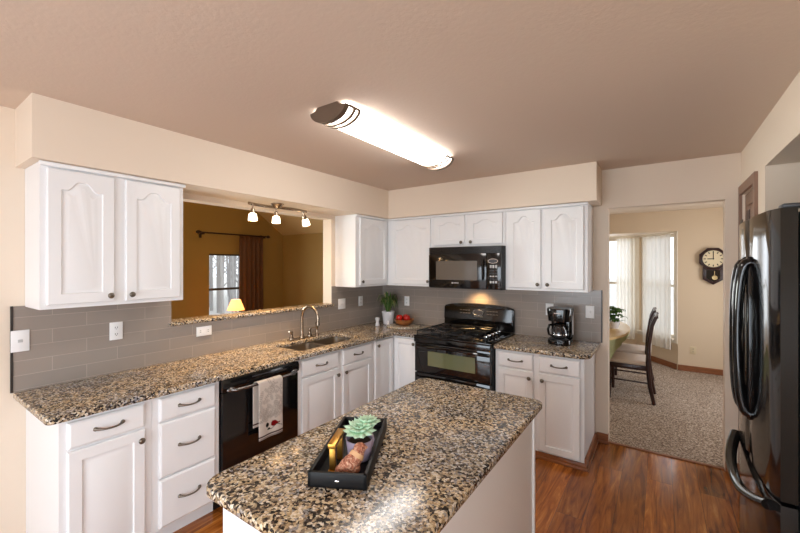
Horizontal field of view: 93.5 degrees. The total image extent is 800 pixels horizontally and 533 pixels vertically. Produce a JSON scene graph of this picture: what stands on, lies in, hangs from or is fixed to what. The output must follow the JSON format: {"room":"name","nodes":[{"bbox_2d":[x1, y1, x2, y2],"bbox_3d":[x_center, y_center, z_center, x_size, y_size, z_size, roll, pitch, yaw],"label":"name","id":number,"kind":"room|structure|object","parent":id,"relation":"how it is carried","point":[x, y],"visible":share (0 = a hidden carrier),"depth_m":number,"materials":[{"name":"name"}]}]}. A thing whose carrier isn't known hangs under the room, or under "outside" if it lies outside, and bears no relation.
{"room":"kitchen","nodes":[
{"label":"kitchen","id":0,"kind":"room"},
{"bbox_2d":[0,106,375,532],"bbox_3d":[-1.014,-0.902,3.792,0.127,5.000,9.400,0,0,35],"label":"wall","id":1,"kind":"structure","parent":0,"point":[12,179],"depth_m":2.07,"materials":[{"name":"beige paint"}]},
{"bbox_2d":[10,306,12,392],"bbox_3d":[-2.127,0.461,2.061,0.012,0.474,0.011,0,0,35],"label":"trim","id":2,"kind":"structure","parent":1,"relation":"attached to","point":[11,307],"depth_m":2.06,"materials":[{"name":"grey tile"}]},
{"bbox_2d":[25,160,185,309],"bbox_3d":[-1.758,-0.155,2.302,0.342,0.770,0.722,0,0,35],"label":"upper cabinet","id":3,"kind":"object","parent":1,"relation":"attached to","point":[93,237],"visible":1,"depth_m":2.13,"materials":[{"name":"white paint"}]},
{"bbox_2d":[13,285,382,392],"bbox_3d":[-1.172,0.462,3.445,0.009,0.472,3.352,0,0,35],"label":"backsplash","id":4,"kind":"structure","parent":1,"relation":"attached to","point":[67,344],"depth_m":2.55,"materials":[{"name":"grey tile"}]},
{"bbox_2d":[11,329,29,352],"bbox_3d":[-2.103,0.418,2.083,0.009,0.118,0.075,0,0,35],"label":"phone jack","id":5,"kind":"object","parent":4,"relation":"attached to","point":[20,339],"visible":1,"depth_m":2.08,"materials":[{"name":"white plastic"}]},
{"bbox_2d":[109,321,122,339],"bbox_3d":[-1.849,0.426,2.451,0.008,0.115,0.072,0,0,35],"label":"outlet","id":6,"kind":"object","parent":4,"relation":"attached to","point":[115,328],"visible":1,"depth_m":2.45,"materials":[{"name":"white plastic"}]},
{"bbox_2d":[196,325,211,336],"bbox_3d":[-1.522,0.509,2.924,0.008,0.072,0.118,0,0,35],"label":"outlet","id":7,"kind":"object","parent":4,"relation":"attached to","point":[205,330],"visible":1,"depth_m":2.92,"materials":[{"name":"white plastic"}]},
{"bbox_2d":[338,298,345,308],"bbox_3d":[-0.643,0.426,4.186,0.016,0.115,0.115,0,0,35],"label":"light switch","id":8,"kind":"object","parent":4,"relation":"attached to","point":[341,302],"visible":1,"depth_m":4.19,"materials":[{"name":"white plastic"}]},
{"bbox_2d":[359,296,362,305],"bbox_3d":[-0.465,0.420,4.452,0.008,0.115,0.072,0,0,35],"label":"outlet","id":9,"kind":"object","parent":4,"relation":"attached to","point":[360,297],"visible":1,"depth_m":4.45,"materials":[{"name":"white plastic"}]},
{"bbox_2d":[169,303,333,325],"bbox_3d":[-1.257,0.425,3.441,0.183,0.027,1.661,0,0,35],"label":"ledge","id":10,"kind":"object","parent":1,"relation":"on","point":[190,320],"visible":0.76,"depth_m":3.21,"materials":[{"name":"stone"}]},
{"bbox_2d":[335,214,387,286],"bbox_3d":[-0.325,-0.155,4.374,0.342,0.770,0.870,0,0,35],"label":"upper cabinet","id":11,"kind":"object","parent":1,"relation":"attached to","point":[361,241],"visible":0.94,"depth_m":4.07,"materials":[{"name":"white paint"}]},
{"bbox_2d":[171,201,282,318],"bbox_3d":[-4.412,-0.902,5.291,0.120,5.000,6.600,0,0,35],"label":"wall","id":12,"kind":"structure","parent":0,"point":[196,216],"depth_m":6.71,"materials":[{"name":"brown paint"}]},
{"bbox_2d":[209,254,238,290],"bbox_3d":[-3.179,0.363,7.099,0.050,1.150,0.944,0,0,35],"label":"window","id":13,"kind":"structure","parent":12,"relation":"attached to","point":[228,288],"depth_m":6.96,"materials":[{"name":"brown"}]},
{"bbox_2d":[196,230,269,238],"bbox_3d":[-3.071,-0.542,6.990,0.152,0.120,1.470,0,0,35],"label":"curtain rod","id":14,"kind":"object","parent":12,"relation":"attached to","point":[199,232],"visible":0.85,"depth_m":6.80,"materials":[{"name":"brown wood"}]},
{"bbox_2d":[239,236,262,311],"bbox_3d":[-2.849,0.511,7.211,0.069,2.133,0.532,0,0,32],"label":"drape","id":15,"kind":"object","parent":14,"relation":"hanging from","point":[250,248],"visible":0.59,"depth_m":7.22,"materials":[{"name":"brown fabric"}]},
{"bbox_2d":[257,211,322,234],"bbox_3d":[-2.963,-1.802,4.289,3.643,2.500,6.840,0,0,35],"label":"ceiling","id":16,"kind":"structure","parent":0,"point":[289,225],"depth_m":7.41,"materials":[{"name":"brown paint"}]},
{"bbox_2d":[283,233,322,306],"bbox_3d":[-1.051,-0.902,7.052,3.643,5.000,0.120,0,0,35],"label":"wall","id":17,"kind":"structure","parent":0,"point":[302,253],"depth_m":7.62,"materials":[{"name":"brown paint"}]},
{"bbox_2d":[15,93,601,218],"bbox_3d":[-0.148,-0.702,2.742,2.493,0.320,3.343,0,0,35],"label":"soffit","id":18,"kind":"structure","parent":0,"point":[49,129],"depth_m":2.85,"materials":[{"name":"beige paint"}]},
{"bbox_2d":[248,202,309,226],"bbox_3d":[-1.049,-0.455,3.342,0.112,0.172,0.665,0,0,35],"label":"track light","id":19,"kind":"object","parent":18,"relation":"attached to","point":[252,216],"visible":1,"depth_m":3.26,"materials":[{"name":"white glass"}]},
{"bbox_2d":[345,433,374,462],"bbox_3d":[-0.137,0.651,1.355,0.100,0.072,0.126,0,0,35],"label":"plant pot","id":20,"kind":"object","parent":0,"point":[368,441],"depth_m":1.32,"materials":[{"name":"purple ceramic"}]},
{"bbox_2d":[0,0,799,190],"bbox_3d":[-0.195,-0.912,1.086,4.300,0.100,6.120,0,0,35],"label":"ceiling","id":21,"kind":"structure","parent":0,"point":[498,87],"depth_m":1.68,"materials":[{"name":"beige paint"}]},
{"bbox_2d":[310,101,453,170],"bbox_3d":[-0.037,-0.816,2.527,0.270,0.093,1.246,0,0,35],"label":"ceiling light","id":22,"kind":"object","parent":21,"relation":"attached to","point":[346,117],"visible":1,"depth_m":2.28,"materials":[{"name":"white plastic"}]},
{"bbox_2d":[173,361,738,532],"bbox_3d":[1.120,1.636,2.729,4.847,0.084,10.320,0,0,35],"label":"floor","id":23,"kind":"structure","parent":0,"point":[624,489],"depth_m":2.86,"materials":[{"name":"laminate"}]},
{"bbox_2d":[26,399,151,532],"bbox_3d":[-1.718,1.167,2.087,0.653,0.863,0.394,0,0,35],"label":"base cabinet","id":24,"kind":"object","parent":23,"relation":"on","point":[91,473],"visible":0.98,"depth_m":1.92,"materials":[{"name":"white paint"}]},
{"bbox_2d":[152,382,218,532],"bbox_3d":[-1.495,1.167,2.409,0.653,0.863,0.385,0,0,35],"label":"base cabinet","id":25,"kind":"object","parent":23,"relation":"on","point":[185,424],"visible":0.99,"depth_m":2.22,"materials":[{"name":"white paint"}]},
{"bbox_2d":[213,361,298,509],"bbox_3d":[-1.178,1.167,2.809,0.643,0.862,0.625,0,0,35],"label":"dishwasher","id":26,"kind":"object","parent":23,"relation":"on","point":[239,442],"visible":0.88,"depth_m":2.54,"materials":[{"name":"black metal"}]},
{"bbox_2d":[253,375,282,441],"bbox_3d":[-0.921,0.991,2.632,0.048,0.404,0.214,0,0,35],"label":"dish towel","id":27,"kind":"object","parent":26,"relation":"hanging from","point":[268,395],"visible":1,"depth_m":2.61,"materials":[{"name":"fabric"}]},
{"bbox_2d":[298,341,371,435],"bbox_3d":[-0.760,1.167,3.472,0.653,0.863,0.931,0,0,35],"label":"base cabinet","id":28,"kind":"object","parent":23,"relation":"on","point":[331,385],"visible":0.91,"depth_m":3.23,"materials":[{"name":"white paint"}]},
{"bbox_2d":[223,418,534,532],"bbox_3d":[0.052,1.166,1.565,0.670,0.864,1.280,0,0,35],"label":"base cabinet","id":29,"kind":"object","parent":23,"relation":"on","point":[504,501],"visible":0.03,"depth_m":1.54,"materials":[{"name":"white paint"}]},
{"bbox_2d":[206,378,541,532],"bbox_3d":[0.047,0.716,1.581,0.735,0.035,1.400,0,0,35],"label":"countertop","id":30,"kind":"structure","parent":29,"relation":"on","point":[442,439],"depth_m":1.29,"materials":[{"name":"stone"}]},
{"bbox_2d":[308,416,386,490],"bbox_3d":[-0.173,0.642,1.392,0.190,0.112,0.443,0,0,6],"label":"serving tray","id":31,"kind":"object","parent":30,"relation":"on","point":[322,474],"visible":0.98,"depth_m":1.24,"materials":[{"name":"black paint"}]},
{"bbox_2d":[335,442,367,472],"bbox_3d":[-0.157,0.641,1.241,0.108,0.092,0.061,0,0,-35],"label":"bird ornament","id":32,"kind":"object","parent":31,"relation":"on","point":[350,463],"visible":0.84,"depth_m":1.23,"materials":[{"name":"brown"}]},
{"bbox_2d":[343,414,380,462],"bbox_3d":[-0.139,0.618,1.356,0.138,0.138,0.143,0,0,6],"label":"succulent","id":33,"kind":"object","parent":31,"relation":"on","point":[361,429],"visible":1,"depth_m":1.33,"materials":[{"name":"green plant"}]},
{"bbox_2d":[372,336,415,400],"bbox_3d":[-0.117,1.167,4.173,0.912,0.863,0.950,0,0,35],"label":"base cabinet","id":34,"kind":"object","parent":23,"relation":"on","point":[393,357],"visible":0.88,"depth_m":3.86,"materials":[{"name":"white paint"}]},
{"bbox_2d":[13,320,433,425],"bbox_3d":[-0.798,0.716,3.180,0.908,0.035,3.342,0,0,35],"label":"countertop","id":35,"kind":"structure","parent":34,"relation":"on","point":[59,403],"depth_m":2.37,"materials":[{"name":"stone"}]},
{"bbox_2d":[287,305,319,340],"bbox_3d":[-0.842,0.534,3.547,0.265,0.328,0.400,0,0,35],"label":"faucet","id":36,"kind":"object","parent":35,"relation":"on","point":[291,338],"visible":1,"depth_m":3.57,"materials":[{"name":"silver metal"}]},
{"bbox_2d":[285,337,349,350],"bbox_3d":[-0.737,0.818,3.476,0.372,0.167,0.773,0,0,35],"label":"sink","id":37,"kind":"object","parent":35,"relation":"in","point":[314,344],"visible":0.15,"depth_m":3.55,"materials":[{"name":"silver metal"}]},
{"bbox_2d":[375,317,379,325],"bbox_3d":[-0.262,0.649,4.360,0.054,0.098,0.054,0,0,35],"label":"shaker","id":38,"kind":"object","parent":35,"relation":"on","point":[377,319],"visible":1,"depth_m":4.34,"materials":[{"name":"white ceramic"}]},
{"bbox_2d":[377,291,397,324],"bbox_3d":[-0.141,0.501,4.490,0.294,0.393,0.285,0,0,35],"label":"potted plant","id":39,"kind":"object","parent":35,"relation":"on","point":[387,314],"visible":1,"depth_m":4.44,"materials":[{"name":"green plant"}]},
{"bbox_2d":[387,323,419,328],"bbox_3d":[0.037,0.689,4.287,0.362,0.018,0.320,0,0,35],"label":"serving board","id":40,"kind":"object","parent":35,"relation":"on","point":[394,325],"visible":0.84,"depth_m":4.19,"materials":[{"name":"wood"}]},
{"bbox_2d":[394,318,413,325],"bbox_3d":[0.045,0.646,4.306,0.224,0.067,0.223,0,0,35],"label":"fruit bowl","id":41,"kind":"object","parent":40,"relation":"on","point":[398,322],"visible":0.9,"depth_m":4.22,"materials":[{"name":"brown wood"}]},
{"bbox_2d":[396,315,402,319],"bbox_3d":[-0.006,0.597,4.314,0.080,0.082,0.080,0,0,35],"label":"apple","id":42,"kind":"object","parent":41,"relation":"in","point":[398,317],"visible":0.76,"depth_m":4.29,"materials":[{"name":"red food"}]},
{"bbox_2d":[403,314,409,319],"bbox_3d":[0.078,0.597,4.274,0.080,0.082,0.080,0,0,35],"label":"apple","id":43,"kind":"object","parent":41,"relation":"in","point":[406,317],"visible":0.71,"depth_m":4.25,"materials":[{"name":"red food"}]},
{"bbox_2d":[414,303,514,390],"bbox_3d":[0.642,1.003,3.761,0.793,1.190,0.743,0,0,35],"label":"stove","id":44,"kind":"object","parent":23,"relation":"on","point":[465,354],"visible":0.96,"depth_m":3.60,"materials":[{"name":"black metal"}]},
{"bbox_2d":[414,327,512,351],"bbox_3d":[0.640,0.718,3.758,0.793,0.071,0.625,0,0,35],"label":"cooktop","id":45,"kind":"object","parent":44,"relation":"in","point":[477,344],"depth_m":3.54,"materials":[{"name":"black metal"}]},
{"bbox_2d":[496,349,597,471],"bbox_3d":[1.315,1.167,3.363,0.750,0.863,0.653,0,0,35],"label":"base cabinet","id":46,"kind":"object","parent":23,"relation":"on","point":[565,435],"visible":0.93,"depth_m":3.07,"materials":[{"name":"white paint"}]},
{"bbox_2d":[494,334,599,358],"bbox_3d":[1.320,0.716,3.364,0.764,0.035,0.630,0,0,35],"label":"countertop","id":47,"kind":"structure","parent":46,"relation":"on","point":[517,342],"depth_m":3.24,"materials":[{"name":"stone"}]},
{"bbox_2d":[547,306,573,345],"bbox_3d":[1.442,0.539,3.382,0.205,0.318,0.236,0,0,35],"label":"coffee maker","id":48,"kind":"object","parent":47,"relation":"on","point":[561,318],"visible":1,"depth_m":3.31,"materials":[{"name":"black plastic"}]},
{"bbox_2d":[610,321,629,358],"bbox_3d":[2.532,1.221,5.291,1.258,0.746,2.329,0,0,35],"label":"dining table","id":49,"kind":"object","parent":23,"relation":"on","point":[617,336],"visible":0.23,"depth_m":4.62,"materials":[{"name":"brown"}]},
{"bbox_2d":[610,306,627,328],"bbox_3d":[2.876,0.701,5.111,0.343,0.293,0.323,0,0,-21],"label":"potted plant","id":50,"kind":"object","parent":49,"relation":"on","point":[614,322],"visible":0.66,"depth_m":5.04,"materials":[{"name":"green plant"}]},
{"bbox_2d":[611,307,656,382],"bbox_3d":[3.205,1.085,5.154,0.513,1.026,0.496,0,0,35],"label":"dining chair","id":51,"kind":"object","parent":23,"relation":"on","point":[628,348],"visible":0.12,"depth_m":5.01,"materials":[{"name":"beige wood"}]},
{"bbox_2d":[610,312,658,404],"bbox_3d":[2.855,1.085,4.606,0.513,1.026,0.496,0,0,35],"label":"dining chair","id":52,"kind":"object","parent":23,"relation":"on","point":[642,362],"visible":0.79,"depth_m":4.44,"materials":[{"name":"brown wood"}]},
{"bbox_2d":[609,441,724,469],"bbox_3d":[2.213,1.593,3.174,0.800,0.009,0.030,0,0,35],"label":"trim","id":53,"kind":"structure","parent":23,"relation":"on","point":[611,442],"depth_m":3.15,"materials":[{"name":"brown wood"}]},
{"bbox_2d":[725,202,799,532],"bbox_3d":[2.022,0.676,1.643,0.887,1.843,0.870,0,0,35],"label":"refrigerator","id":54,"kind":"object","parent":23,"relation":"on","point":[764,302],"visible":1,"depth_m":1.57,"materials":[{"name":"black"}]},
{"bbox_2d":[415,153,740,467],"bbox_3d":[1.224,0.368,3.895,3.437,2.460,0.115,0,0,35],"label":"wall","id":55,"kind":"structure","parent":0,"point":[712,178],"depth_m":3.14,"materials":[{"name":"beige paint"}]},
{"bbox_2d":[388,215,432,286],"bbox_3d":[0.175,-0.155,4.341,0.623,0.770,0.342,0,0,35],"label":"upper cabinet","id":56,"kind":"object","parent":55,"relation":"attached to","point":[410,239],"visible":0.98,"depth_m":4.22,"materials":[{"name":"white paint"}]},
{"bbox_2d":[432,209,505,247],"bbox_3d":[0.755,-0.366,3.939,0.808,0.348,0.342,0,0,35],"label":"upper cabinet","id":57,"kind":"object","parent":55,"relation":"attached to","point":[478,228],"visible":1,"depth_m":3.80,"materials":[{"name":"white paint"}]},
{"bbox_2d":[429,245,506,289],"bbox_3d":[0.729,0.025,3.899,0.788,0.429,0.438,0,0,35],"label":"microwave","id":58,"kind":"object","parent":57,"relation":"attached to","point":[469,267],"visible":1,"depth_m":3.71,"materials":[{"name":"black metal"}]},
{"bbox_2d":[383,285,600,342],"bbox_3d":[0.802,0.462,4.112,2.479,0.472,0.009,0,0,35],"label":"backsplash","id":59,"kind":"structure","parent":55,"relation":"attached to","point":[426,306],"depth_m":3.83,"materials":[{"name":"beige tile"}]},
{"bbox_2d":[404,296,408,305],"bbox_3d":[0.084,0.433,4.597,0.072,0.115,0.008,0,0,35],"label":"outlet","id":60,"kind":"object","parent":59,"relation":"attached to","point":[406,298],"visible":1,"depth_m":4.60,"materials":[{"name":"white plastic"}]},
{"bbox_2d":[546,303,553,314],"bbox_3d":[1.452,0.426,3.651,0.072,0.115,0.008,0,0,35],"label":"outlet","id":61,"kind":"object","parent":59,"relation":"attached to","point":[547,304],"visible":0.33,"depth_m":3.66,"materials":[{"name":"white plastic"}]},
{"bbox_2d":[586,305,593,317],"bbox_3d":[1.740,0.426,3.447,0.072,0.115,0.016,0,0,35],"label":"light switch","id":62,"kind":"object","parent":59,"relation":"attached to","point":[589,309],"visible":1,"depth_m":3.45,"materials":[{"name":"white plastic"}]},
{"bbox_2d":[505,202,592,291],"bbox_3d":[1.377,-0.155,3.509,0.724,0.770,0.342,0,0,35],"label":"upper cabinet","id":63,"kind":"object","parent":55,"relation":"attached to","point":[549,247],"visible":1,"depth_m":3.36,"materials":[{"name":"white paint"}]},
{"bbox_2d":[601,290,601,342],"bbox_3d":[1.824,0.461,3.402,0.010,0.474,0.012,0,0,35],"label":"trim","id":64,"kind":"structure","parent":55,"relation":"attached to","point":[601,290],"depth_m":3.40,"materials":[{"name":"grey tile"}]},
{"bbox_2d":[597,432,608,444],"bbox_3d":[1.836,1.556,3.402,0.101,0.085,0.060,0,0,35],"label":"baseboard","id":65,"kind":"structure","parent":55,"relation":"attached to","point":[603,438],"depth_m":3.39,"materials":[{"name":"brown wood"}]},
{"bbox_2d":[622,333,636,344],"bbox_3d":[3.882,0.535,6.947,0.838,2.125,0.120,0,0,35],"label":"wall","id":66,"kind":"structure","parent":0,"point":[627,341],"depth_m":6.70,"materials":[{"name":"beige paint"}]},
{"bbox_2d":[610,236,636,332],"bbox_3d":[3.844,0.336,6.892,0.828,1.725,0.014,0,0,35],"label":"trim","id":67,"kind":"structure","parent":66,"relation":"attached to","point":[615,236],"depth_m":6.66,"materials":[{"name":"beige wood"}]},
{"bbox_3d":[3.838,-0.491,6.846,0.780,0.022,0.097,0,0,35],"label":"curtain rod","id":68,"kind":"object","parent":66,"relation":"attached to","visible":0},
{"bbox_2d":[616,238,634,338],"bbox_3d":[4.004,0.409,6.681,0.280,1.777,0.041,0,0,35],"label":"sheer curtain","id":69,"kind":"object","parent":68,"relation":"hanging from","point":[625,248],"visible":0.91,"depth_m":6.67,"materials":[{"name":"white fabric"}]},
{"bbox_2d":[610,232,663,236],"bbox_3d":[3.729,-0.565,6.724,2.340,0.075,0.780,0,0,35],"label":"ceiling","id":70,"kind":"structure","parent":0,"point":[631,234],"depth_m":6.40,"materials":[{"name":"beige paint"}]},
{"bbox_2d":[637,234,677,369],"bbox_3d":[4.278,0.535,6.232,0.120,2.125,0.964,0,0,-3],"label":"wall","id":71,"kind":"structure","parent":0,"point":[671,355],"depth_m":6.19,"materials":[{"name":"beige paint"}]},
{"bbox_2d":[634,233,673,237],"bbox_3d":[4.174,-0.491,6.199,0.092,0.022,0.810,0,0,-3],"label":"curtain rod","id":72,"kind":"object","parent":71,"relation":"attached to","point":[669,233],"visible":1,"depth_m":6.11,"materials":[{"name":"beige"}]},
{"bbox_2d":[642,235,670,349],"bbox_3d":[4.141,0.409,6.081,0.046,1.777,0.600,0,0,-3],"label":"sheer curtain","id":73,"kind":"object","parent":72,"relation":"hanging from","point":[656,250],"visible":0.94,"depth_m":6.04,"materials":[{"name":"white fabric"}]},
{"bbox_2d":[636,231,677,343],"bbox_3d":[4.195,0.336,6.197,0.050,1.725,0.902,0,0,-3],"label":"trim","id":74,"kind":"structure","parent":71,"relation":"attached to","point":[675,339],"depth_m":5.80,"materials":[{"name":"beige wood"}]},
{"bbox_2d":[641,234,673,337],"bbox_3d":[4.279,0.318,6.210,0.060,1.620,0.780,0,0,-3],"label":"window","id":75,"kind":"structure","parent":71,"relation":"in","point":[671,235],"depth_m":6.58,"materials":[{"name":"beige"}]},
{"bbox_2d":[651,356,676,368],"bbox_3d":[4.212,1.551,6.203,0.016,0.086,0.874,0,0,-3],"label":"baseboard","id":76,"kind":"structure","parent":71,"relation":"attached to","point":[654,359],"depth_m":6.00,"materials":[{"name":"brown wood"}]},
{"bbox_2d":[610,207,722,369],"bbox_3d":[3.630,0.378,6.246,4.720,2.440,0.120,0,0,35],"label":"wall","id":77,"kind":"structure","parent":0,"point":[700,302],"depth_m":5.63,"materials":[{"name":"beige paint"}]},
{"bbox_2d":[690,346,695,354],"bbox_3d":[4.393,1.273,5.640,0.072,0.115,0.008,0,0,35],"label":"outlet","id":78,"kind":"object","parent":77,"relation":"attached to","point":[692,349],"visible":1,"depth_m":5.64,"materials":[{"name":"beige plastic"}]},
{"bbox_2d":[678,364,722,375],"bbox_3d":[4.838,1.551,5.328,1.449,0.086,0.016,0,0,35],"label":"baseboard","id":79,"kind":"structure","parent":77,"relation":"attached to","point":[680,367],"depth_m":5.58,"materials":[{"name":"brown wood"}]},
{"bbox_2d":[699,248,722,284],"bbox_3d":[4.565,0.013,5.485,0.318,0.537,0.068,0,0,35],"label":"wall clock","id":80,"kind":"object","parent":77,"relation":"attached to","point":[711,259],"visible":0.91,"depth_m":5.47,"materials":[{"name":"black wood"}]},
{"bbox_2d":[610,201,722,214],"bbox_3d":[2.724,-0.892,4.936,4.720,0.100,3.305,0,0,35],"label":"ceiling","id":81,"kind":"structure","parent":0,"point":[710,204],"depth_m":5.56,"materials":[{"name":"beige paint"}]},
{"bbox_2d":[741,71,799,221],"bbox_3d":[0.947,0.368,0.369,0.120,2.460,6.000,0,0,35],"label":"wall","id":82,"kind":"structure","parent":0,"point":[773,150],"depth_m":2.17,"materials":[{"name":"beige paint"}]},
{"bbox_2d":[738,171,757,463],"bbox_3d":[2.446,0.500,2.614,0.068,2.195,0.598,0,0,35],"label":"door","id":83,"kind":"structure","parent":82,"relation":"in","point":[751,199],"depth_m":2.67,"materials":[{"name":"brown wood"}]},
{"bbox_2d":[794,159,799,211],"bbox_3d":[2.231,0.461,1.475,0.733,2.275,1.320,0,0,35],"label":"upper cabinet","id":84,"kind":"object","parent":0,"point":[797,163],"depth_m":2.14,"materials":[{"name":"beige paint"}]},
{"bbox_3d":[-2.963,1.638,4.289,3.643,0.080,6.840,0,0,35],"label":"floor","id":85,"kind":"structure","parent":0,"visible":0},
{"bbox_3d":[-2.811,1.343,6.445,0.500,0.510,0.500,0,0,35],"label":"end table","id":86,"kind":"object","parent":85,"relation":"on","visible":0},
{"bbox_2d":[227,299,244,311],"bbox_3d":[-2.811,0.835,6.445,0.279,0.505,0.281,0,0,35],"label":"table lamp","id":87,"kind":"object","parent":86,"relation":"on","point":[235,305],"visible":0.73,"depth_m":6.37,"materials":[{"name":"yellow fabric"}]},
{"label":"outside","id":88,"kind":"structure","parent":0,"visible":0},
{"bbox_2d":[209,277,673,333],"bbox_3d":[-0.223,2.048,4.825,120.000,0.100,120.000,0,0,35],"label":"ground","id":89,"kind":"structure","parent":88,"point":[612,286],"depth_m":22.78,"materials":[{"name":"grey"}]},
{"bbox_2d":[209,255,238,313],"bbox_3d":[-12.048,-1.404,17.385,12.249,6.812,15.813,0,0,35],"label":"woods","id":90,"kind":"object","parent":89,"relation":"on","point":[230,267],"visible":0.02,"depth_m":15.90,"materials":[{"name":"grey plant"}]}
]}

